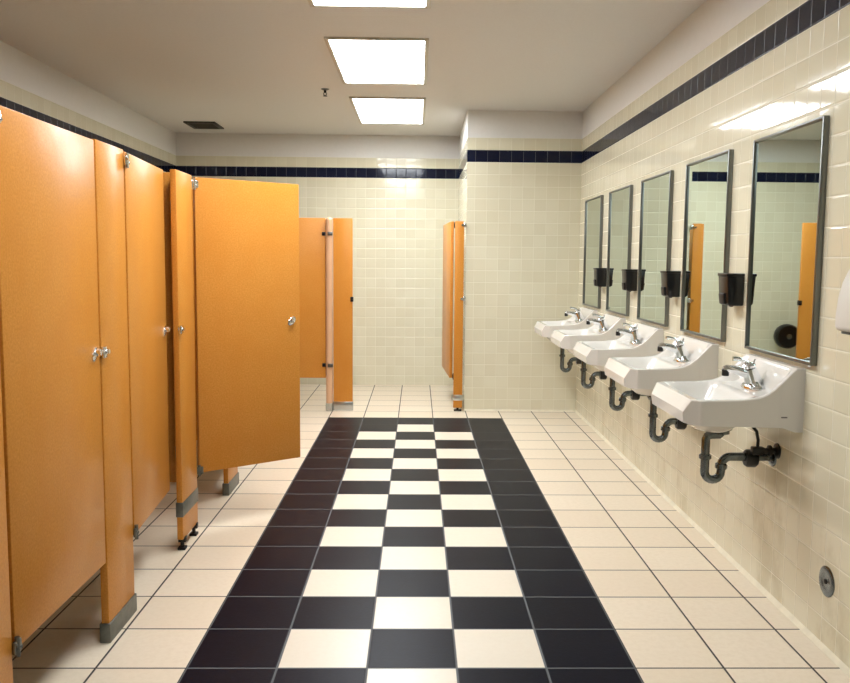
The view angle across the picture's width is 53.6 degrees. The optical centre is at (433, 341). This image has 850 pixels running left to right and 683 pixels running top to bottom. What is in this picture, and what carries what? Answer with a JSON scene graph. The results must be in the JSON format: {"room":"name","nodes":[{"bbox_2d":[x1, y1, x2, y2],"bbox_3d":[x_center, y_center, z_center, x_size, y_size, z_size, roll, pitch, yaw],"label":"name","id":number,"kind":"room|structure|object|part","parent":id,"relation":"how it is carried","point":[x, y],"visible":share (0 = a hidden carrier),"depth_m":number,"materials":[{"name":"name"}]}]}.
{"room":"public restroom","nodes":[
{"label":"public restroom","id":0,"kind":"room"},
{"bbox_2d":[0,40,175,171],"bbox_3d":[-2.729,-0.368,3.763,0.100,2.720,10.860,0,5,-1],"label":"wall","id":1,"kind":"structure","parent":0,"point":[30,87],"depth_m":6.42,"materials":[{"name":"beige paint"}]},
{"bbox_2d":[163,172,175,481],"bbox_3d":[-1.944,-0.061,3.998,1.484,1.478,0.044,0,5,-1],"label":"panel","id":2,"kind":"object","parent":1,"relation":"attached to","point":[166,175],"depth_m":4.00,"materials":[{"name":"orange laminate"}]},
{"bbox_2d":[192,189,196,439],"bbox_3d":[-1.961,-0.152,4.943,1.484,1.478,0.044,0,5,-1],"label":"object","id":3,"kind":"structure","parent":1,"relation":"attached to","point":[192,189],"depth_m":4.94,"materials":[{"name":"orange laminate"}]},
{"bbox_2d":[176,133,458,384],"bbox_3d":[-1.255,-0.881,9.247,3.047,2.720,0.100,0,5,-1],"label":"wall","id":4,"kind":"structure","parent":0,"point":[399,192],"depth_m":9.15,"materials":[{"name":"beige tile"}]},
{"bbox_2d":[0,0,705,135],"bbox_3d":[-0.627,-1.756,3.668,4.280,0.100,11.060,0,5,-1],"label":"ceiling","id":5,"kind":"structure","parent":0,"point":[241,66],"depth_m":5.47,"materials":[{"name":"white paint"}]},
{"bbox_2d":[183,121,223,128],"bbox_3d":[-2.305,-2.172,8.470,0.310,0.020,0.400,0,5,-1],"label":"ceiling vent","id":6,"kind":"object","parent":5,"relation":"in","point":[194,124],"visible":1,"depth_m":8.43,"materials":[{"name":"grey metal"}]},
{"bbox_2d":[321,88,328,96],"bbox_3d":[-0.854,-1.965,6.648,0.064,0.058,0.064,0,5,-1],"label":"sprinkler head","id":7,"kind":"object","parent":5,"relation":"attached to","point":[323,89],"visible":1,"depth_m":6.64},
{"bbox_2d":[308,0,430,8],"bbox_3d":[-0.320,-1.710,3.809,0.637,0.014,1.302,0,5,-1],"label":"recessed light","id":8,"kind":"object","parent":5,"relation":"in","point":[406,4],"visible":1,"depth_m":4.40,"materials":[{"name":"beige plastic"}]},
{"bbox_2d":[313,0,425,5],"bbox_3d":[-0.320,-1.713,3.808,0.585,0.006,1.250,0,5,-1],"label":"diffuser","id":9,"kind":"object","parent":8,"relation":"attached to","point":[315,2],"depth_m":4.39,"materials":[{"name":"white plastic"}]},
{"bbox_2d":[324,37,428,84],"bbox_3d":[-0.355,-1.896,5.739,0.637,0.014,1.302,0,5,-1],"label":"recessed light","id":10,"kind":"object","parent":5,"relation":"in","point":[357,60],"visible":1,"depth_m":5.62,"materials":[{"name":"beige plastic"}]},
{"bbox_2d":[349,97,425,123],"bbox_3d":[-0.389,-2.075,7.600,0.637,0.014,1.302,0,5,-1],"label":"recessed light","id":11,"kind":"object","parent":5,"relation":"in","point":[368,110],"visible":1,"depth_m":7.50,"materials":[{"name":"beige plastic"}]},
{"bbox_2d":[12,384,849,682],"bbox_3d":[-0.652,1.051,3.938,4.280,0.100,11.060,0,5,-1],"label":"floor","id":12,"kind":"structure","parent":0,"point":[410,537],"depth_m":3.67,"materials":[{"name":"tile"}]},
{"bbox_2d":[0,367,12,682],"bbox_3d":[-1.146,0.278,2.103,0.056,1.780,0.289,0,5,-1],"label":"pilaster","id":13,"kind":"object","parent":12,"relation":"on","point":[6,665],"visible":1,"depth_m":2.25,"materials":[{"name":"orange laminate"}]},
{"bbox_2d":[0,105,105,657],"bbox_3d":[-1.148,0.092,2.569,0.055,1.488,0.698,0,5,-1],"label":"door","id":14,"kind":"structure","parent":13,"relation":"attached to","point":[50,352],"depth_m":2.50,"materials":[{"name":"orange laminate"}]},
{"bbox_2d":[92,139,136,642],"bbox_3d":[-1.164,0.184,3.078,0.056,1.780,0.288,0,5,-1],"label":"pilaster","id":15,"kind":"object","parent":12,"relation":"on","point":[118,597],"visible":0.98,"depth_m":3.05,"materials":[{"name":"orange laminate"}]},
{"bbox_3d":[-1.145,0.037,2.938,0.026,0.040,0.037,0,5,-1],"label":"strike plate","id":16,"kind":"part","parent":15,"relation":"part of","materials":[{"name":"silver metal"}]},
{"bbox_2d":[123,151,169,539],"bbox_3d":[-1.190,-0.001,3.529,0.055,1.488,0.671,0,6,-6],"label":"door","id":17,"kind":"structure","parent":15,"relation":"attached to","point":[143,181],"depth_m":3.46,"materials":[{"name":"orange laminate"}]},
{"bbox_2d":[170,169,197,549],"bbox_3d":[-1.180,0.093,4.025,0.054,1.780,0.281,0,5,-1],"label":"pilaster","id":18,"kind":"object","parent":12,"relation":"on","point":[180,182],"visible":1,"depth_m":3.97,"materials":[{"name":"orange laminate"}]},
{"bbox_3d":[-1.162,-0.054,3.889,0.026,0.040,0.037,0,5,-1],"label":"strike plate","id":19,"kind":"part","parent":18,"relation":"part of","materials":[{"name":"silver metal"}]},
{"bbox_2d":[192,177,299,475],"bbox_3d":[-0.955,-0.078,4.354,0.601,1.488,0.055,-4,7,-38],"label":"door","id":20,"kind":"structure","parent":18,"relation":"attached to","point":[246,233],"depth_m":4.34,"materials":[{"name":"orange laminate"}]},
{"bbox_2d":[222,467,238,495],"bbox_3d":[-1.198,0.002,4.969,0.056,1.780,0.278,0,5,-1],"label":"pilaster","id":21,"kind":"object","parent":12,"relation":"on","point":[230,475],"visible":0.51,"depth_m":4.95,"materials":[{"name":"orange laminate"}]},
{"bbox_3d":[-1.206,0.001,4.969,0.028,1.778,0.265,0,5,-1],"label":"panel","id":22,"kind":"part","parent":21,"relation":"part of","materials":[{"name":"orange laminate"}]},
{"bbox_2d":[326,217,332,410],"bbox_3d":[-0.943,-0.242,7.645,0.069,1.759,0.098,0,5,-1],"label":"post","id":23,"kind":"object","parent":12,"relation":"on","point":[329,222],"visible":1,"depth_m":7.62,"materials":[{"name":"brown laminate"}]},
{"bbox_2d":[299,218,325,377],"bbox_3d":[-1.862,-0.396,7.628,1.771,1.452,0.040,0,5,-1],"label":"panel","id":24,"kind":"object","parent":23,"relation":"attached to","point":[312,231],"visible":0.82,"depth_m":7.63,"materials":[{"name":"orange laminate"}]},
{"bbox_2d":[333,218,353,410],"bbox_3d":[-0.818,-0.239,7.660,0.184,1.752,0.057,0,5,-1],"label":"pilaster","id":25,"kind":"object","parent":12,"relation":"on","point":[343,298],"visible":1,"depth_m":7.65,"materials":[{"name":"orange laminate"}]},
{"bbox_2d":[451,221,466,410],"bbox_3d":[0.234,-0.224,7.689,0.119,1.735,0.066,0,5,-1],"label":"pilaster","id":26,"kind":"object","parent":12,"relation":"on","point":[457,396],"visible":1,"depth_m":7.67,"materials":[{"name":"orange laminate"}]},
{"bbox_2d":[442,221,454,377],"bbox_3d":[0.153,-0.411,8.130,0.055,1.448,0.876,0,6,-4],"label":"door","id":27,"kind":"structure","parent":26,"relation":"attached to","point":[448,229],"depth_m":7.90,"materials":[{"name":"orange laminate"}]},
{"bbox_3d":[0.233,-0.238,7.687,0.082,1.705,0.028,0,5,-1],"label":"panel","id":28,"kind":"part","parent":26,"relation":"part of","materials":[{"name":"orange laminate"}]},
{"bbox_2d":[458,110,582,409],"bbox_3d":[0.850,-0.786,8.450,1.133,2.720,1.580,0,5,-1],"label":"wall","id":29,"kind":"structure","parent":0,"point":[519,197],"depth_m":7.66,"materials":[{"name":"beige tile"}]},
{"bbox_2d":[464,409,573,410],"bbox_3d":[0.795,0.637,7.787,1.019,0.013,0.010,0,5,-1],"label":"baseboard","id":30,"kind":"structure","parent":29,"relation":"attached to","point":[464,409],"depth_m":7.79,"materials":[{"name":"beige tile"}]},
{"bbox_2d":[575,0,849,667],"bbox_3d":[1.464,-0.262,3.056,0.100,2.720,9.280,0,5,-1],"label":"wall","id":31,"kind":"structure","parent":0,"point":[733,74],"depth_m":3.78,"materials":[{"name":"beige tile"}]},
{"bbox_2d":[534,307,597,371],"bbox_3d":[1.109,-0.016,7.137,0.452,0.560,0.508,0,5,-1],"label":"sink","id":32,"kind":"object","parent":31,"relation":"attached to","point":[578,320],"visible":0.6,"depth_m":7.10,"materials":[{"name":"white ceramic"}]},
{"bbox_2d":[534,307,597,340],"bbox_3d":[1.111,-0.135,7.126,0.452,0.287,0.508,0,5,-1],"label":"basin","id":33,"kind":"object","parent":32,"relation":"in","point":[578,320],"depth_m":7.03,"materials":[{"name":"white ceramic"}]},
{"bbox_2d":[565,307,583,322],"bbox_3d":[1.197,-0.228,7.119,0.173,0.132,0.176,0,5,-1],"label":"faucet","id":34,"kind":"object","parent":32,"relation":"on","point":[579,316],"depth_m":7.10,"materials":[{"name":"silver metal"}]},
{"bbox_2d":[551,314,625,388],"bbox_3d":[1.126,0.073,6.217,0.452,0.560,0.508,0,5,-1],"label":"sink","id":35,"kind":"object","parent":31,"relation":"attached to","point":[604,328],"visible":0.63,"depth_m":6.17,"materials":[{"name":"white ceramic"}]},
{"bbox_2d":[551,314,625,353],"bbox_3d":[1.127,-0.047,6.205,0.452,0.287,0.508,0,5,-1],"label":"basin","id":36,"kind":"object","parent":35,"relation":"in","point":[604,328],"depth_m":6.09,"materials":[{"name":"white ceramic"}]},
{"bbox_2d":[586,314,608,331],"bbox_3d":[1.214,-0.139,6.198,0.173,0.132,0.176,0,5,-1],"label":"faucet","id":37,"kind":"object","parent":35,"relation":"on","point":[603,324],"depth_m":6.18,"materials":[{"name":"silver metal"}]},
{"bbox_2d":[582,195,603,308],"bbox_3d":[1.331,-0.742,7.029,0.024,0.903,0.635,0,5,-1],"label":"wall mirror","id":38,"kind":"object","parent":31,"relation":"attached to","point":[593,225],"visible":1,"depth_m":7.02,"materials":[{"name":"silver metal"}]},
{"bbox_2d":[593,268,606,287],"bbox_3d":[1.306,-0.501,6.607,0.086,0.153,0.120,0,5,-1],"label":"soap dispenser","id":39,"kind":"object","parent":31,"relation":"attached to","point":[600,274],"visible":0.98,"depth_m":6.55,"materials":[{"name":"black plastic"}]},
{"bbox_2d":[573,323,663,410],"bbox_3d":[1.143,0.162,5.296,0.452,0.560,0.508,0,5,-1],"label":"sink","id":40,"kind":"object","parent":31,"relation":"attached to","point":[641,340],"visible":0.65,"depth_m":5.24,"materials":[{"name":"white ceramic"}]},
{"bbox_2d":[573,323,663,371],"bbox_3d":[1.144,0.042,5.285,0.452,0.287,0.508,0,5,-1],"label":"basin","id":41,"kind":"object","parent":40,"relation":"in","point":[641,340],"depth_m":5.14,"materials":[{"name":"white ceramic"}]},
{"bbox_2d":[616,323,642,344],"bbox_3d":[1.231,-0.050,5.278,0.173,0.132,0.176,0,5,-1],"label":"faucet","id":42,"kind":"object","parent":40,"relation":"on","point":[636,336],"depth_m":5.26,"materials":[{"name":"silver metal"}]},
{"bbox_2d":[606,185,632,315],"bbox_3d":[1.347,-0.654,6.113,0.024,0.903,0.635,0,5,-1],"label":"wall mirror","id":43,"kind":"object","parent":31,"relation":"attached to","point":[621,199],"visible":1,"depth_m":6.10,"materials":[{"name":"silver metal"}]},
{"bbox_2d":[621,269,637,291],"bbox_3d":[1.323,-0.412,5.687,0.086,0.153,0.120,0,5,-1],"label":"soap dispenser","id":44,"kind":"object","parent":31,"relation":"attached to","point":[629,276],"visible":1,"depth_m":5.63,"materials":[{"name":"black plastic"}]},
{"bbox_3d":[1.325,-0.481,5.680,0.083,0.014,0.120,0,5,-1],"label":"lid","id":45,"kind":"part","parent":44,"relation":"part of","materials":[{"name":"black plastic"}]},
{"bbox_2d":[637,170,673,326],"bbox_3d":[1.364,-0.566,5.197,0.024,0.903,0.635,0,5,-1],"label":"wall mirror","id":46,"kind":"object","parent":31,"relation":"attached to","point":[656,201],"visible":1,"depth_m":5.17,"materials":[{"name":"silver metal"}]},
{"bbox_2d":[604,335,718,442],"bbox_3d":[1.160,0.250,4.376,0.452,0.560,0.508,0,5,-1],"label":"sink","id":47,"kind":"object","parent":31,"relation":"attached to","point":[687,358],"visible":0.74,"depth_m":4.28,"materials":[{"name":"white ceramic"}]},
{"bbox_2d":[604,335,718,395],"bbox_3d":[1.161,0.131,4.364,0.452,0.287,0.508,0,5,-1],"label":"basin","id":48,"kind":"object","parent":47,"relation":"in","point":[688,358],"depth_m":4.20,"materials":[{"name":"white ceramic"}]},
{"bbox_2d":[657,336,690,362],"bbox_3d":[1.248,0.038,4.357,0.173,0.132,0.176,0,5,-1],"label":"faucet","id":49,"kind":"object","parent":47,"relation":"on","point":[682,351],"depth_m":4.34,"materials":[{"name":"silver metal"}]},
{"bbox_2d":[660,271,680,297],"bbox_3d":[1.340,-0.324,4.766,0.086,0.153,0.120,0,5,-1],"label":"soap dispenser","id":50,"kind":"object","parent":31,"relation":"attached to","point":[670,280],"visible":1,"depth_m":4.71,"materials":[{"name":"black plastic"}]},
{"bbox_3d":[1.342,-0.393,4.759,0.083,0.014,0.120,0,5,-1],"label":"lid","id":51,"kind":"part","parent":50,"relation":"part of","materials":[{"name":"black plastic"}]},
{"bbox_2d":[680,149,733,341],"bbox_3d":[1.381,-0.478,4.282,0.024,0.903,0.635,0,5,-1],"label":"wall mirror","id":52,"kind":"object","parent":31,"relation":"attached to","point":[708,180],"visible":1,"depth_m":4.25,"materials":[{"name":"silver metal"}]},
{"bbox_2d":[574,409,849,677],"bbox_3d":[1.395,1.082,3.184,0.014,0.018,9.280,0,5,-1],"label":"baseboard","id":53,"kind":"structure","parent":31,"relation":"attached to","point":[790,616],"depth_m":3.76,"materials":[{"name":"beige tile"}]},
{"bbox_2d":[651,354,805,483],"bbox_3d":[1.177,0.324,3.454,0.452,0.530,0.508,0,5,-1],"label":"sink","id":54,"kind":"object","parent":31,"relation":"attached to","point":[757,391],"visible":1,"depth_m":3.35,"materials":[{"name":"white ceramic"}]},
{"bbox_2d":[651,354,805,432],"bbox_3d":[1.178,0.219,3.444,0.452,0.287,0.508,0,5,-1],"label":"basin","id":55,"kind":"object","parent":54,"relation":"in","point":[757,391],"depth_m":3.23,"materials":[{"name":"white ceramic"}]},
{"bbox_2d":[722,356,764,390],"bbox_3d":[1.264,0.127,3.437,0.173,0.132,0.176,0,5,-1],"label":"faucet","id":56,"kind":"object","parent":54,"relation":"on","point":[753,373],"depth_m":3.42,"materials":[{"name":"silver metal"}]},
{"bbox_2d":[718,273,744,306],"bbox_3d":[1.357,-0.235,3.845,0.086,0.153,0.120,0,5,-1],"label":"soap dispenser","id":57,"kind":"object","parent":31,"relation":"attached to","point":[731,285],"visible":1,"depth_m":3.79,"materials":[{"name":"black plastic"}]},
{"bbox_3d":[1.359,-0.304,3.839,0.083,0.014,0.120,0,5,-1],"label":"lid","id":58,"kind":"part","parent":57,"relation":"part of","materials":[{"name":"black plastic"}]},
{"bbox_2d":[744,115,829,365],"bbox_3d":[1.397,-0.389,3.366,0.024,0.903,0.635,0,5,-1],"label":"wall mirror","id":59,"kind":"object","parent":31,"relation":"attached to","point":[788,188],"visible":1,"depth_m":3.31,"materials":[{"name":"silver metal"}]},
{"bbox_2d":[819,566,834,597],"bbox_3d":[1.403,0.857,3.007,0.010,0.110,0.110,0,5,-1],"label":"cover","id":60,"kind":"object","parent":31,"relation":"attached to","point":[826,579],"visible":1,"depth_m":3.00,"materials":[{"name":"silver metal"}]},
{"bbox_2d":[835,269,849,334],"bbox_3d":[1.373,-0.141,2.624,0.098,0.255,0.280,0,5,-1],"label":"dispenser","id":61,"kind":"object","parent":31,"relation":"attached to","point":[842,318],"visible":1,"depth_m":2.72,"materials":[{"name":"white plastic"}]}
]}

